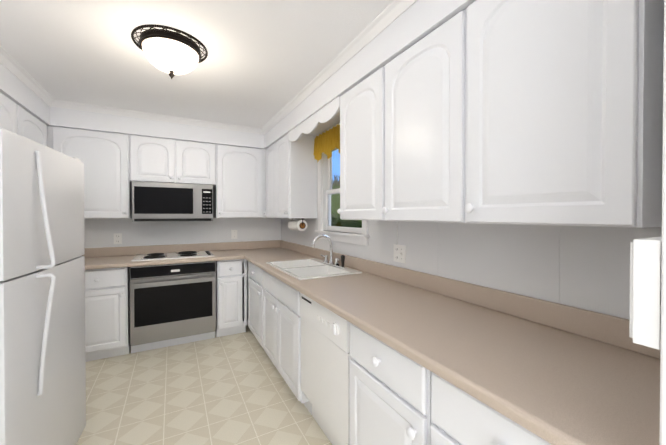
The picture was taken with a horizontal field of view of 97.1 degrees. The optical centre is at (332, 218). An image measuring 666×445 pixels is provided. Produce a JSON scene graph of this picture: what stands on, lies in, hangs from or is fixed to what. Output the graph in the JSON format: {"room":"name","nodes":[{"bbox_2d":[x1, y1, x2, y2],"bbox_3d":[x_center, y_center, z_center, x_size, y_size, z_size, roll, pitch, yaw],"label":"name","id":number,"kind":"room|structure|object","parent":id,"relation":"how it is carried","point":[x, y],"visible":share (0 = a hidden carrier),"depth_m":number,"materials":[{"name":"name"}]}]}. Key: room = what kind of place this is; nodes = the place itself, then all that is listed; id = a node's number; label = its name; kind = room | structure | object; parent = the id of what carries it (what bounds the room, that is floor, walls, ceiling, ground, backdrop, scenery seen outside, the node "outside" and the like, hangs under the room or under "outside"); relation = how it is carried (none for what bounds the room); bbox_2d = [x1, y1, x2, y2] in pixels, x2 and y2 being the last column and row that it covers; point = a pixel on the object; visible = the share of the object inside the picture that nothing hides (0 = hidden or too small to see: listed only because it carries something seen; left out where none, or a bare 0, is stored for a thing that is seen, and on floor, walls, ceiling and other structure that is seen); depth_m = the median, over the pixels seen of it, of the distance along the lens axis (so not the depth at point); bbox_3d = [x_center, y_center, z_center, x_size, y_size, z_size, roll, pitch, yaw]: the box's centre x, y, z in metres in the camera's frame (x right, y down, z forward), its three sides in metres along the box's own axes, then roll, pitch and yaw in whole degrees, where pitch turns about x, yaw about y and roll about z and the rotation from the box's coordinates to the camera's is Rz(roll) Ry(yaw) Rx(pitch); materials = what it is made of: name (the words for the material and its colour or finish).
{"room":"kitchen","nodes":[
{"label":"kitchen","id":0,"kind":"room"},
{"bbox_2d":[84,218,280,257],"bbox_3d":[-1.946,0.112,3.587,2.900,2.440,0.100,0,1,-29],"label":"wall","id":1,"kind":"structure","parent":0,"point":[99,232],"depth_m":3.56,"materials":[{"name":"white paint"}]},
{"bbox_2d":[47,126,131,218],"bbox_3d":[-2.605,-0.434,2.961,0.942,0.876,0.353,0,1,-29],"label":"upper cabinet","id":2,"kind":"object","parent":1,"relation":"attached to","point":[104,157],"visible":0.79,"depth_m":2.95,"materials":[{"name":"white paint"}]},
{"bbox_2d":[114,233,121,243],"bbox_3d":[-2.400,0.230,3.278,0.074,0.118,0.008,0,1,-29],"label":"electrical outlet","id":3,"kind":"object","parent":1,"relation":"attached to","point":[117,238],"visible":1,"depth_m":3.28,"materials":[{"name":"white plastic"}]},
{"bbox_2d":[129,135,215,186],"bbox_3d":[-1.818,-0.632,3.388,0.844,0.488,0.353,0,1,-29],"label":"upper cabinet","id":4,"kind":"object","parent":1,"relation":"attached to","point":[159,160],"visible":1,"depth_m":3.25,"materials":[{"name":"white paint"}]},
{"bbox_2d":[132,181,212,221],"bbox_3d":[-1.802,-0.174,3.348,0.778,0.416,0.442,0,1,-29],"label":"microwave","id":5,"kind":"object","parent":4,"relation":"attached to","point":[154,201],"visible":1,"depth_m":3.17,"materials":[{"name":"silver metal"}]},
{"bbox_2d":[82,240,277,257],"bbox_3d":[-1.925,0.368,3.526,2.670,0.100,0.024,0,1,-29],"label":"backsplash","id":6,"kind":"structure","parent":1,"relation":"attached to","point":[129,250],"depth_m":3.53,"materials":[{"name":"laminate"}]},
{"bbox_2d":[231,230,236,238],"bbox_3d":[-1.301,0.214,3.878,0.074,0.118,0.006,0,1,-29],"label":"electrical outlet","id":7,"kind":"object","parent":1,"relation":"attached to","point":[233,234],"visible":1,"depth_m":3.87,"materials":[{"name":"white plastic"}]},
{"bbox_2d":[213,144,265,217],"bbox_3d":[-1.049,-0.442,3.809,0.902,0.876,0.353,0,1,-29],"label":"upper cabinet","id":8,"kind":"object","parent":1,"relation":"attached to","point":[239,189],"visible":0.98,"depth_m":3.60,"materials":[{"name":"white paint"}]},
{"bbox_2d":[0,0,392,128],"bbox_3d":[-0.581,-1.109,1.073,2.900,0.050,5.800,0,1,-29],"label":"ceiling","id":9,"kind":"structure","parent":0,"point":[262,64],"depth_m":1.90,"materials":[{"name":"white paint"}]},
{"bbox_2d":[0,63,51,125],"bbox_3d":[-2.194,-0.975,1.561,0.335,0.228,3.200,0,1,-29],"label":"soffit","id":10,"kind":"structure","parent":9,"relation":"attached to","point":[11,86],"depth_m":2.27,"materials":[{"name":"white paint"}]},
{"bbox_2d":[0,46,55,106],"bbox_3d":[-1.945,-1.061,1.506,0.050,0.055,2.865,0,1,-29],"label":"crown molding","id":11,"kind":"structure","parent":10,"relation":"attached to","point":[6,60],"depth_m":2.23,"materials":[{"name":"white paint"}]},
{"bbox_2d":[52,107,263,148],"bbox_3d":[-1.841,-0.992,3.385,1.980,0.228,0.335,0,1,-29],"label":"soffit","id":12,"kind":"structure","parent":9,"relation":"attached to","point":[61,117],"depth_m":3.14,"materials":[{"name":"white paint"}]},
{"bbox_2d":[56,100,259,133],"bbox_3d":[-1.745,-1.077,3.217,1.920,0.055,0.050,0,1,-29],"label":"crown molding","id":13,"kind":"structure","parent":12,"relation":"attached to","point":[60,104],"depth_m":3.12,"materials":[{"name":"white paint"}]},
{"bbox_2d":[131,24,207,78],"bbox_3d":[-1.021,-0.984,1.859,0.423,0.214,0.423,0,1,-29],"label":"ceiling light fixture","id":14,"kind":"object","parent":9,"relation":"attached to","point":[172,53],"visible":1,"depth_m":1.76,"materials":[{"name":"white glass"}]},
{"bbox_2d":[264,0,475,148],"bbox_3d":[0.042,-0.983,2.402,0.335,0.228,3.866,0,1,-29],"label":"soffit","id":15,"kind":"structure","parent":9,"relation":"attached to","point":[415,22],"depth_m":1.70,"materials":[{"name":"white paint"}]},
{"bbox_2d":[289,96,340,141],"bbox_3d":[-0.195,-0.801,2.534,0.019,0.135,1.025,0,1,-29],"label":"valance board","id":16,"kind":"object","parent":15,"relation":"attached to","point":[328,112],"visible":0.98,"depth_m":2.41,"materials":[{"name":"white paint"}]},
{"bbox_2d":[260,0,416,134],"bbox_3d":[-0.047,-1.067,2.162,0.050,0.055,3.531,0,1,-29],"label":"crown molding","id":17,"kind":"structure","parent":15,"relation":"attached to","point":[390,13],"depth_m":1.89,"materials":[{"name":"white paint"}]},
{"bbox_2d":[76,324,331,444],"bbox_3d":[-0.581,1.381,1.097,2.900,0.050,5.800,0,1,-29],"label":"floor","id":18,"kind":"structure","parent":0,"point":[233,389],"depth_m":2.18,"materials":[{"name":"tile"}]},
{"bbox_2d":[0,128,85,444],"bbox_3d":[-1.655,0.505,1.282,0.825,1.697,0.790,0,1,-24],"label":"refrigerator","id":19,"kind":"object","parent":18,"relation":"on","point":[42,334],"visible":1,"depth_m":1.26,"materials":[{"name":"white metal"}]},
{"bbox_2d":[85,267,130,361],"bbox_3d":[-2.309,0.902,2.964,0.458,0.872,0.653,0,1,-29],"label":"base cabinet","id":20,"kind":"object","parent":18,"relation":"on","point":[107,312],"visible":0.56,"depth_m":2.75,"materials":[{"name":"white paint"}]},
{"bbox_2d":[130,261,215,352],"bbox_3d":[-1.737,0.900,3.238,0.778,0.870,0.680,0,1,-29],"label":"oven","id":21,"kind":"object","parent":18,"relation":"on","point":[172,304],"visible":0.98,"depth_m":2.98,"materials":[{"name":"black metal"}]},
{"bbox_2d":[215,259,246,336],"bbox_3d":[-1.258,0.896,3.537,0.323,0.872,0.653,0,1,-29],"label":"base cabinet","id":22,"kind":"object","parent":18,"relation":"on","point":[231,297],"visible":0.88,"depth_m":3.28,"materials":[{"name":"white paint"}]},
{"bbox_2d":[85,250,240,269],"bbox_3d":[-2.047,0.442,3.096,2.040,0.040,0.665,0,1,-29],"label":"countertop","id":23,"kind":"structure","parent":22,"relation":"on","point":[91,263],"depth_m":3.00,"materials":[{"name":"laminate"}]},
{"bbox_2d":[131,251,213,261],"bbox_3d":[-1.750,0.406,3.258,0.758,0.027,0.500,0,1,-29],"label":"cooktop","id":24,"kind":"object","parent":23,"relation":"in","point":[165,256],"visible":1,"depth_m":3.17,"materials":[{"name":"white ceramic"}]},
{"bbox_2d":[247,261,263,346],"bbox_3d":[-0.537,0.900,3.177,0.620,0.872,0.598,0,1,-29],"label":"base cabinet","id":25,"kind":"object","parent":18,"relation":"on","point":[255,287],"visible":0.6,"depth_m":2.88,"materials":[{"name":"white paint"}]},
{"bbox_2d":[233,247,659,444],"bbox_3d":[-0.101,0.450,2.338,0.653,0.040,3.859,0,1,-29],"label":"countertop","id":26,"kind":"structure","parent":25,"relation":"on","point":[552,386],"depth_m":0.93,"materials":[{"name":"laminate"}]},
{"bbox_2d":[266,258,361,279],"bbox_3d":[-0.203,0.503,2.525,0.520,0.174,0.830,0,1,-29],"label":"sink","id":27,"kind":"object","parent":26,"relation":"in","point":[306,269],"visible":0.46,"depth_m":2.52,"materials":[{"name":"white ceramic"}]},
{"bbox_2d":[312,234,344,267],"bbox_3d":[-0.078,0.279,2.566,0.219,0.272,0.396,0,1,-29],"label":"faucet","id":28,"kind":"object","parent":26,"relation":"on","point":[331,262],"visible":0.98,"depth_m":2.58,"materials":[{"name":"silver metal"}]},
{"bbox_2d":[263,270,311,414],"bbox_3d":[-0.188,0.906,2.503,0.653,0.872,0.911,0,1,-29],"label":"base cabinet","id":29,"kind":"object","parent":18,"relation":"on","point":[281,327],"visible":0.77,"depth_m":2.22,"materials":[{"name":"white paint"}]},
{"bbox_2d":[300,293,350,444],"bbox_3d":[0.177,0.915,1.829,0.617,0.868,0.612,0,1,-29],"label":"dishwasher","id":30,"kind":"object","parent":18,"relation":"on","point":[325,360],"visible":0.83,"depth_m":1.63,"materials":[{"name":"white plastic"}]},
{"bbox_2d":[350,323,430,444],"bbox_3d":[0.447,0.917,1.339,0.653,0.872,0.498,0,1,-29],"label":"base cabinet","id":31,"kind":"object","parent":18,"relation":"on","point":[390,395],"visible":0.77,"depth_m":1.16,"materials":[{"name":"white paint"}]},
{"bbox_2d":[431,372,551,444],"bbox_3d":[0.696,0.922,0.883,0.653,0.872,0.533,0,1,-29],"label":"base cabinet","id":32,"kind":"object","parent":18,"relation":"on","point":[459,416],"visible":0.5,"depth_m":0.84,"materials":[{"name":"white paint"}]},
{"bbox_2d":[281,160,661,318],"bbox_3d":[0.648,0.129,1.755,0.100,2.440,5.600,0,1,-29],"label":"wall","id":33,"kind":"structure","parent":0,"point":[594,266],"depth_m":1.33,"materials":[{"name":"white paint"}]},
{"bbox_2d":[264,133,316,217],"bbox_3d":[-0.527,-0.439,3.424,0.353,0.876,0.845,0,1,-29],"label":"upper cabinet","id":34,"kind":"object","parent":33,"relation":"attached to","point":[291,179],"visible":0.98,"depth_m":3.09,"materials":[{"name":"white paint"}]},
{"bbox_2d":[288,218,306,230],"bbox_3d":[-0.388,0.069,3.195,0.116,0.132,0.307,0,1,-29],"label":"paper towel holder","id":35,"kind":"object","parent":34,"relation":"attached to","point":[299,225],"visible":0.98,"depth_m":3.09,"materials":[{"name":"white paper"}]},
{"bbox_2d":[315,148,369,245],"bbox_3d":[0.091,-0.295,2.726,0.145,1.020,0.925,0,1,-29],"label":"window","id":36,"kind":"structure","parent":33,"relation":"in","point":[330,221],"depth_m":2.94,"materials":[{"name":"white paint"}]},
{"bbox_2d":[313,123,339,162],"bbox_3d":[0.024,-0.708,2.686,0.042,0.298,0.955,0,1,-29],"label":"fabric valance","id":37,"kind":"object","parent":36,"relation":"attached to","point":[327,142],"visible":0.54,"depth_m":2.84,"materials":[{"name":"yellow fabric"}]},
{"bbox_2d":[337,68,380,220],"bbox_3d":[0.301,-0.425,1.940,0.320,0.876,0.497,0,1,-29],"label":"upper cabinet","id":38,"kind":"object","parent":33,"relation":"attached to","point":[360,107],"depth_m":1.83,"materials":[{"name":"white paint"}]},
{"bbox_2d":[394,244,405,263],"bbox_3d":[0.448,0.242,1.998,0.018,0.118,0.120,0,1,-29],"label":"outlet","id":39,"kind":"object","parent":33,"relation":"attached to","point":[400,253],"visible":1,"depth_m":1.99,"materials":[{"name":"white plastic"}]},
{"bbox_2d":[381,14,456,222],"bbox_3d":[0.544,-0.420,1.494,0.320,0.876,0.519,0,1,-29],"label":"upper cabinet","id":40,"kind":"object","parent":33,"relation":"attached to","point":[419,85],"depth_m":1.39,"materials":[{"name":"white paint"}]},
{"bbox_2d":[435,222,437,274],"bbox_3d":[0.606,0.175,1.725,0.002,0.315,0.024,0,1,-29],"label":"trim","id":41,"kind":"structure","parent":33,"relation":"attached to","point":[436,223],"depth_m":1.72,"materials":[{"name":"white paint"}]},
{"bbox_2d":[278,240,659,358],"bbox_3d":[0.177,0.378,2.489,0.020,0.100,3.859,0,1,-29],"label":"backsplash","id":42,"kind":"structure","parent":33,"relation":"attached to","point":[606,328],"depth_m":1.31,"materials":[{"name":"laminate"}]},
{"bbox_2d":[552,225,559,301],"bbox_3d":[0.900,0.180,1.185,0.002,0.315,0.024,0,1,-29],"label":"trim","id":43,"kind":"structure","parent":33,"relation":"attached to","point":[556,268],"depth_m":1.18,"materials":[{"name":"white paint"}]},
{"bbox_2d":[457,0,663,227],"bbox_3d":[0.791,-0.416,1.041,0.320,0.876,0.513,0,1,-29],"label":"upper cabinet","id":44,"kind":"object","parent":33,"relation":"attached to","point":[534,112],"depth_m":0.89,"materials":[{"name":"white paint"}]},
{"bbox_2d":[659,0,665,444],"bbox_3d":[0.869,0.141,0.551,0.665,2.440,0.194,0,1,-29],"label":"wall","id":45,"kind":"structure","parent":0,"point":[662,436],"depth_m":0.47,"materials":[{"name":"white paint"}]},
{"bbox_2d":[629,236,661,349],"bbox_3d":[0.610,0.125,0.545,0.196,0.179,0.042,0,1,-29],"label":"wall-mounted box","id":46,"kind":"object","parent":45,"relation":"attached to","point":[645,296],"visible":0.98,"depth_m":0.49,"materials":[{"name":"white plastic"}]},
{"bbox_3d":[-1.810,0.142,0.415,0.100,2.440,5.600,0,1,-29],"label":"wall","id":47,"kind":"structure","parent":0,"visible":0},
{"bbox_2d":[0,92,19,134],"bbox_3d":[-2.289,-0.635,1.730,0.320,0.450,0.920,0,1,-29],"label":"upper cabinet","id":48,"kind":"object","parent":47,"relation":"attached to","point":[15,118],"depth_m":2.10,"materials":[{"name":"white paint"}]},
{"bbox_2d":[20,107,46,145],"bbox_3d":[-2.654,-0.642,2.399,0.320,0.450,0.605,0,1,-29],"label":"upper cabinet","id":49,"kind":"object","parent":47,"relation":"attached to","point":[31,128],"depth_m":2.44,"materials":[{"name":"white paint"}]}
]}

